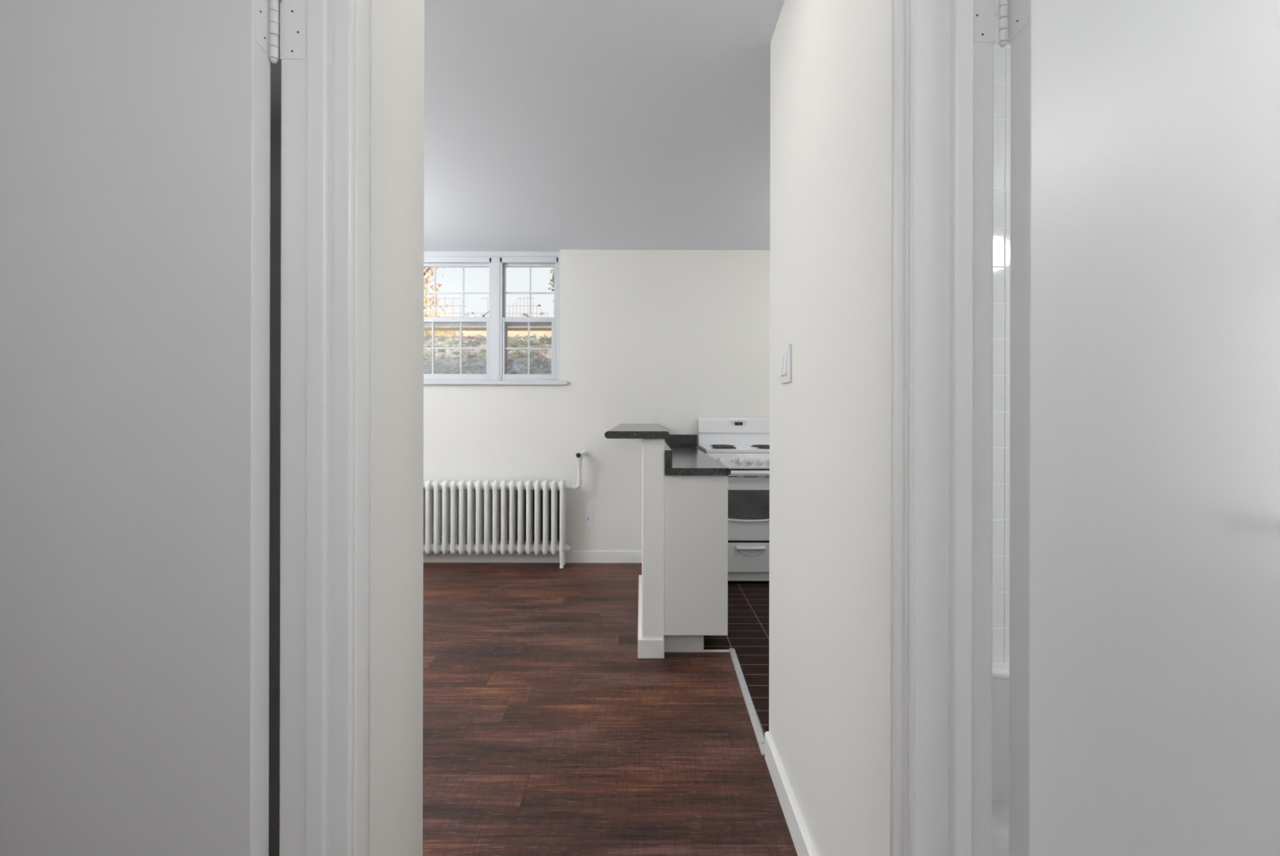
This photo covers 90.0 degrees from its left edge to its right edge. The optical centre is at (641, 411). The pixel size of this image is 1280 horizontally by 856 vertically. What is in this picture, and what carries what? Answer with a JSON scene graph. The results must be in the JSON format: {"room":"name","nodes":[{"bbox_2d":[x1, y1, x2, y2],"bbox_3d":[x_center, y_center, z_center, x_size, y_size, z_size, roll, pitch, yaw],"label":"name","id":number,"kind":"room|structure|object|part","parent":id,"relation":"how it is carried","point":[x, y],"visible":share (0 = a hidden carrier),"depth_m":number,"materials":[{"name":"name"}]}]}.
{"room":"apartment hallway","nodes":[
{"label":"apartment hallway","id":0,"kind":"room"},
{"bbox_2d":[423,249,769,550],"bbox_3d":[-0.560,-0.046,5.160,6.120,2.450,0.280,0,0,0],"label":"wall","id":1,"kind":"structure","parent":0,"point":[668,339],"depth_m":5.02,"materials":[{"name":"white paint"}]},
{"bbox_2d":[423,256,491,380],"bbox_3d":[-1.568,-0.737,5.160,0.750,0.997,0.140,0,0,0],"label":"window","id":2,"kind":"structure","parent":1,"relation":"in","point":[428,261],"depth_m":5.10,"materials":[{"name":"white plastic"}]},
{"bbox_3d":[-1.566,-0.955,5.145,0.709,0.469,0.030,0,0,0],"label":"sash","id":3,"kind":"part","parent":2,"relation":"part of","materials":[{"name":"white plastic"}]},
{"bbox_3d":[-1.569,-0.507,5.111,0.712,0.494,0.030,0,0,0],"label":"sash","id":4,"kind":"part","parent":2,"relation":"part of","materials":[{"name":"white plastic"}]},
{"bbox_2d":[423,251,559,380],"bbox_3d":[-1.533,-0.756,5.159,1.790,1.035,0.162,0,0,0],"label":"window","id":5,"kind":"structure","parent":1,"relation":"in","point":[505,322],"depth_m":5.09,"materials":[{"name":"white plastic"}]},
{"bbox_3d":[-0.893,-0.506,5.111,0.427,0.494,0.030,0,0,0],"label":"sash","id":6,"kind":"part","parent":5,"relation":"part of","materials":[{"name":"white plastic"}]},
{"bbox_3d":[-0.892,-0.954,5.145,0.421,0.469,0.030,0,0,0],"label":"sash","id":7,"kind":"part","parent":5,"relation":"part of","materials":[{"name":"white plastic"}]},
{"bbox_2d":[423,380,568,384],"bbox_3d":[-1.537,-0.228,5.115,1.925,0.032,0.250,0,0,0],"label":"window sill","id":8,"kind":"structure","parent":1,"relation":"attached to","point":[425,382],"depth_m":4.99,"materials":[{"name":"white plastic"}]},
{"bbox_2d":[422,550,641,562],"bbox_3d":[-1.749,1.130,5.013,3.506,0.092,0.014,0,0,0],"label":"baseboard","id":9,"kind":"structure","parent":1,"relation":"attached to","point":[571,556],"depth_m":5.01,"materials":[{"name":"white paint"}]},
{"bbox_2d":[583,511,592,525],"bbox_3d":[-0.417,0.833,5.014,0.071,0.115,0.012,0,0,0],"label":"outlet","id":10,"kind":"object","parent":1,"relation":"attached to","point":[588,515],"visible":1,"depth_m":5.01,"materials":[{"name":"white plastic"}]},
{"bbox_2d":[268,0,1010,855],"bbox_3d":[-0.550,-0.046,1.615,5.900,2.450,1.170,0,0,0],"label":"wall","id":11,"kind":"structure","parent":0,"point":[830,166],"depth_m":1.31,"materials":[{"name":"white paint"}]},
{"bbox_2d":[779,342,791,383],"bbox_3d":[0.430,-0.143,1.920,0.017,0.113,0.116,0,0,0],"label":"light switch","id":12,"kind":"object","parent":11,"relation":"attached to","point":[785,370],"visible":1,"depth_m":1.89,"materials":[{"name":"white plastic"}]},
{"bbox_2d":[764,730,817,855],"bbox_3d":[0.424,1.135,1.641,0.016,0.091,1.090,0,0,1],"label":"baseboard","id":13,"kind":"structure","parent":11,"relation":"attached to","point":[803,844],"depth_m":1.83,"materials":[{"name":"white paint"}]},
{"bbox_2d":[992,45,1010,662],"bbox_3d":[1.476,0.011,2.037,1.846,2.344,0.014,0,0,0],"label":"tile","id":14,"kind":"structure","parent":11,"relation":"attached to","point":[1002,55],"depth_m":2.03,"materials":[{"name":"white tile"}]},
{"bbox_2d":[641,438,664,639],"bbox_3d":[0.058,0.654,4.048,0.106,1.052,1.945,0,0,0],"label":"wall","id":15,"kind":"structure","parent":0,"point":[653,449],"depth_m":3.08,"materials":[{"name":"white paint"}]},
{"bbox_2d":[604,423,670,438],"bbox_3d":[-0.019,0.110,4.035,0.312,0.036,1.967,0,0,0],"label":"countertop","id":16,"kind":"structure","parent":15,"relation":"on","point":[621,430],"depth_m":3.05,"materials":[{"name":"stone"}]},
{"bbox_2d":[637,574,664,657],"bbox_3d":[0.046,1.135,3.671,0.127,0.091,1.217,0,0,0],"label":"baseboard","id":17,"kind":"structure","parent":15,"relation":"attached to","point":[646,647],"depth_m":3.06,"materials":[{"name":"white paint"}]},
{"bbox_2d":[664,434,697,467],"bbox_3d":[0.274,0.222,4.035,0.323,0.090,1.969,0,0,0],"label":"backsplash","id":18,"kind":"structure","parent":15,"relation":"attached to","point":[673,439],"depth_m":5.00,"materials":[{"name":"grey laminate"}]},
{"bbox_2d":[423,0,998,251],"bbox_3d":[-0.557,-1.396,1.750,6.120,0.250,7.100,0,0,0],"label":"ceiling","id":19,"kind":"structure","parent":0,"point":[550,125],"depth_m":2.82,"materials":[{"name":"white paint"}]},
{"bbox_2d":[422,562,1008,855],"bbox_3d":[-0.563,1.239,1.750,6.120,0.120,7.100,0,0,0],"label":"floor","id":20,"kind":"structure","parent":0,"point":[546,731],"depth_m":2.41,"materials":[{"name":"brown wood"}]},
{"bbox_2d":[422,448,588,568],"bbox_3d":[-1.095,0.735,4.924,1.362,0.885,0.191,0,0,0],"label":"radiator","id":21,"kind":"object","parent":20,"relation":"on","point":[457,514],"visible":0.88,"depth_m":4.84,"materials":[{"name":"white metal"}]},
{"bbox_3d":[-1.191,0.800,5.014,1.108,0.415,0.012,0,0,0],"label":"panel","id":22,"kind":"part","parent":21,"relation":"part of","materials":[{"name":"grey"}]},
{"bbox_3d":[-0.603,1.114,4.846,0.034,0.130,0.034,0,0,0],"label":"leg","id":23,"kind":"part","parent":21,"relation":"part of","materials":[{"name":"white metal"}]},
{"bbox_2d":[664,475,728,651],"bbox_3d":[0.263,0.742,4.043,0.303,0.878,1.949,0,0,0],"label":"base cabinet","id":24,"kind":"object","parent":20,"relation":"on","point":[696,506],"visible":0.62,"depth_m":3.07,"materials":[{"name":"white wood"}]},
{"bbox_2d":[664,434,731,475],"bbox_3d":[0.274,0.240,4.035,0.323,0.126,1.969,0,0,0],"label":"countertop","id":25,"kind":"structure","parent":24,"relation":"on","point":[682,457],"depth_m":3.37,"materials":[{"name":"black stone"}]},
{"bbox_2d":[703,648,729,651],"bbox_3d":[0.371,1.178,3.160,0.128,0.006,0.020,0,0,0],"label":"strip","id":26,"kind":"object","parent":20,"relation":"on","point":[704,650],"visible":1,"depth_m":3.15,"materials":[{"name":"white paint"}]},
{"bbox_2d":[697,417,769,580],"bbox_3d":[0.751,0.614,4.673,0.616,1.136,0.654,0,0,0],"label":"stove","id":27,"kind":"object","parent":20,"relation":"on","point":[742,445],"visible":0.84,"depth_m":4.38,"materials":[{"name":"white metal"}]},
{"bbox_3d":[0.538,0.333,4.375,0.052,0.054,0.043,0,0,0],"label":"knob","id":28,"kind":"part","parent":27,"relation":"part of","materials":[{"name":"white plastic"}]},
{"bbox_2d":[698,444,769,453],"bbox_3d":[0.751,0.265,4.685,0.610,0.037,0.550,0,0,0],"label":"cooktop","id":29,"kind":"object","parent":27,"relation":"in","point":[707,448],"depth_m":4.46,"materials":[{"name":"grey metal"}]},
{"bbox_3d":[0.751,0.339,4.401,0.606,0.106,0.049,0,0,0],"label":"control panel","id":30,"kind":"part","parent":27,"relation":"part of","materials":[{"name":"white metal"}]},
{"bbox_3d":[0.751,0.086,4.941,0.142,0.033,0.005,0,0,0],"label":"button panel","id":31,"kind":"part","parent":27,"relation":"part of","materials":[{"name":"grey plastic"}]},
{"bbox_3d":[0.671,0.333,4.375,0.052,0.054,0.043,0,0,0],"label":"knob","id":32,"kind":"part","parent":27,"relation":"part of","materials":[{"name":"white plastic"}]},
{"bbox_3d":[0.750,0.998,4.400,0.606,0.202,0.036,0,0,0],"label":"storage drawer","id":33,"kind":"part","parent":27,"relation":"part of","materials":[{"name":"white metal"}]},
{"bbox_3d":[0.750,1.130,4.415,0.586,0.060,0.030,0,0,0],"label":"kick plate","id":34,"kind":"part","parent":27,"relation":"part of","materials":[{"name":"white metal"}]},
{"bbox_3d":[0.750,0.662,4.399,0.606,0.435,0.038,0,0,0],"label":"oven door","id":35,"kind":"part","parent":27,"relation":"part of","materials":[{"name":"white metal"}]},
{"bbox_3d":[0.751,0.419,4.362,0.598,0.040,0.032,0,0,0],"label":"door handle","id":36,"kind":"part","parent":27,"relation":"part of","materials":[{"name":"white metal"}]},
{"bbox_3d":[0.744,0.333,4.375,0.052,0.054,0.043,0,0,0],"label":"knob","id":37,"kind":"part","parent":27,"relation":"part of","materials":[{"name":"white plastic"}]},
{"bbox_3d":[0.750,0.952,4.374,0.207,0.066,0.024,0,0,0],"label":"drawer handle","id":38,"kind":"part","parent":27,"relation":"part of","materials":[{"name":"white metal"}]},
{"bbox_3d":[0.816,0.334,4.375,0.052,0.054,0.043,0,0,0],"label":"knob","id":39,"kind":"part","parent":27,"relation":"part of","materials":[{"name":"white plastic"}]},
{"bbox_2d":[728,647,764,755],"bbox_3d":[0.440,1.177,2.693,0.030,0.008,0.984,0,0,1],"label":"transition strip","id":40,"kind":"object","parent":20,"relation":"on","point":[753,714],"visible":0.98,"depth_m":2.58,"materials":[{"name":"metal"}]},
{"bbox_2d":[991,662,1009,800],"bbox_3d":[1.682,0.989,1.822,1.399,0.390,0.416,0,0,0],"label":"bathtub","id":41,"kind":"object","parent":20,"relation":"on","point":[1001,670],"visible":0.18,"depth_m":1.95,"materials":[{"name":"white plastic"}]},
{"bbox_3d":[-0.519,-0.046,-0.360,0.094,2.450,2.780,0,0,0],"label":"wall","id":42,"kind":"structure","parent":0,"visible":0},
{"bbox_2d":[0,0,306,855],"bbox_3d":[-0.944,0.163,1.053,0.824,2.010,0.105,0,0,13],"label":"door","id":43,"kind":"structure","parent":42,"relation":"in","point":[135,135],"depth_m":1.03,"materials":[{"name":"white paint"}]},
{"bbox_2d":[279,0,371,855],"bbox_3d":[-0.515,0.119,0.671,0.112,2.120,0.842,0,0,0],"label":"door frame","id":44,"kind":"structure","parent":42,"relation":"attached to","point":[325,443],"depth_m":1.01,"materials":[{"name":"white paint"}]},
{"bbox_3d":[-0.466,0.119,1.050,0.014,2.120,0.082,0,0,0],"label":"casing","id":45,"kind":"part","parent":44,"relation":"part of","materials":[{"name":"white paint"}]},
{"bbox_3d":[0.494,-0.044,-0.360,0.117,2.450,2.780,0,0,0],"label":"wall","id":46,"kind":"structure","parent":0,"visible":0},
{"bbox_2d":[889,0,993,855],"bbox_3d":[0.487,0.121,0.671,0.137,2.120,0.842,0,0,0],"label":"door frame","id":47,"kind":"structure","parent":46,"relation":"attached to","point":[942,80],"depth_m":1.01,"materials":[{"name":"white paint"}]},
{"bbox_3d":[0.425,0.121,1.050,0.013,2.120,0.082,0,0,0],"label":"casing","id":48,"kind":"part","parent":47,"relation":"part of","materials":[{"name":"white paint"}]},
{"bbox_2d":[973,0,1279,855],"bbox_3d":[0.927,0.167,1.092,0.832,2.010,0.105,0,0,-18],"label":"door","id":49,"kind":"structure","parent":46,"relation":"in","point":[1144,708],"depth_m":1.07,"materials":[{"name":"white paint"}]},
{"label":"outside","id":50,"kind":"structure","parent":0,"visible":0},
{"bbox_2d":[423,341,551,373],"bbox_3d":[-2.999,-0.442,14.655,18.000,1.430,18.690,0,0,0],"label":"ground","id":51,"kind":"structure","parent":50,"point":[548,354],"depth_m":6.44,"materials":[{"name":"soil"}]},
{"bbox_2d":[423,266,466,336],"bbox_3d":[-4.789,-2.054,12.002,2.858,2.851,1.304,0,0,0],"label":"autumn tree","id":52,"kind":"object","parent":51,"relation":"on","point":[425,290],"visible":0.04,"depth_m":12.12,"materials":[{"name":"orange plant"}]},
{"bbox_2d":[423,326,478,338],"bbox_3d":[-3.442,-1.092,9.602,2.042,0.548,0.655,0,0,0],"label":"shrub","id":53,"kind":"object","parent":51,"relation":"on","point":[450,332],"visible":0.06,"depth_m":9.54,"materials":[{"name":"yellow plant"}]},
{"bbox_2d":[423,332,551,358],"bbox_3d":[-2.609,-0.726,7.101,3.261,0.422,1.083,0,0,0],"label":"ivy","id":54,"kind":"object","parent":51,"relation":"on","point":[468,341],"visible":0.31,"depth_m":7.05,"materials":[{"name":"green plant"}]},
{"bbox_2d":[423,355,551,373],"bbox_3d":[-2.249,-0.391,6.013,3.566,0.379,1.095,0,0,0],"label":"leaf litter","id":55,"kind":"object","parent":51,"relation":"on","point":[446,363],"visible":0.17,"depth_m":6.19,"materials":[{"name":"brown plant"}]},
{"bbox_2d":[423,295,551,330],"bbox_3d":[-2.797,-1.210,8.606,4.800,0.823,0.068,0,0,0],"label":"wire fence","id":56,"kind":"object","parent":51,"relation":"on","point":[430,298],"visible":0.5,"depth_m":8.58,"materials":[{"name":"brown"}]},
{"bbox_2d":[423,304,543,316],"bbox_3d":[-2.113,-1.345,8.536,1.635,0.176,0.058,0,0,0],"label":"vine","id":57,"kind":"object","parent":56,"relation":"attached to","point":[538,305],"visible":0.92,"depth_m":8.53,"materials":[{"name":"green plant"}]},
{"bbox_3d":[-2.798,-1.111,8.600,4.800,0.034,0.040,0,0,0],"label":"rail","id":58,"kind":"part","parent":56,"relation":"part of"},
{"bbox_2d":[426,326,551,339],"bbox_3d":[-2.997,-1.367,14.125,12.000,1.080,0.330,0,0,0],"label":"wall","id":59,"kind":"structure","parent":51,"relation":"on","point":[511,333],"depth_m":14.00,"materials":[{"name":"paint"}]},
{"bbox_2d":[510,364,519,373],"bbox_3d":[-1.183,-0.404,5.978,0.097,0.088,0.078,0,0,-23],"label":"scrap","id":60,"kind":"object","parent":51,"relation":"on","point":[515,368],"visible":0.95,"depth_m":5.96,"materials":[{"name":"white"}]},
{"bbox_2d":[547,267,554,312],"bbox_3d":[-0.960,-1.116,6.999,0.139,0.992,0.238,0,0,0],"label":"climbing vine","id":61,"kind":"object","parent":51,"relation":"on","point":[552,269],"visible":0.16,"depth_m":6.93,"materials":[{"name":"green plant"}]}
]}

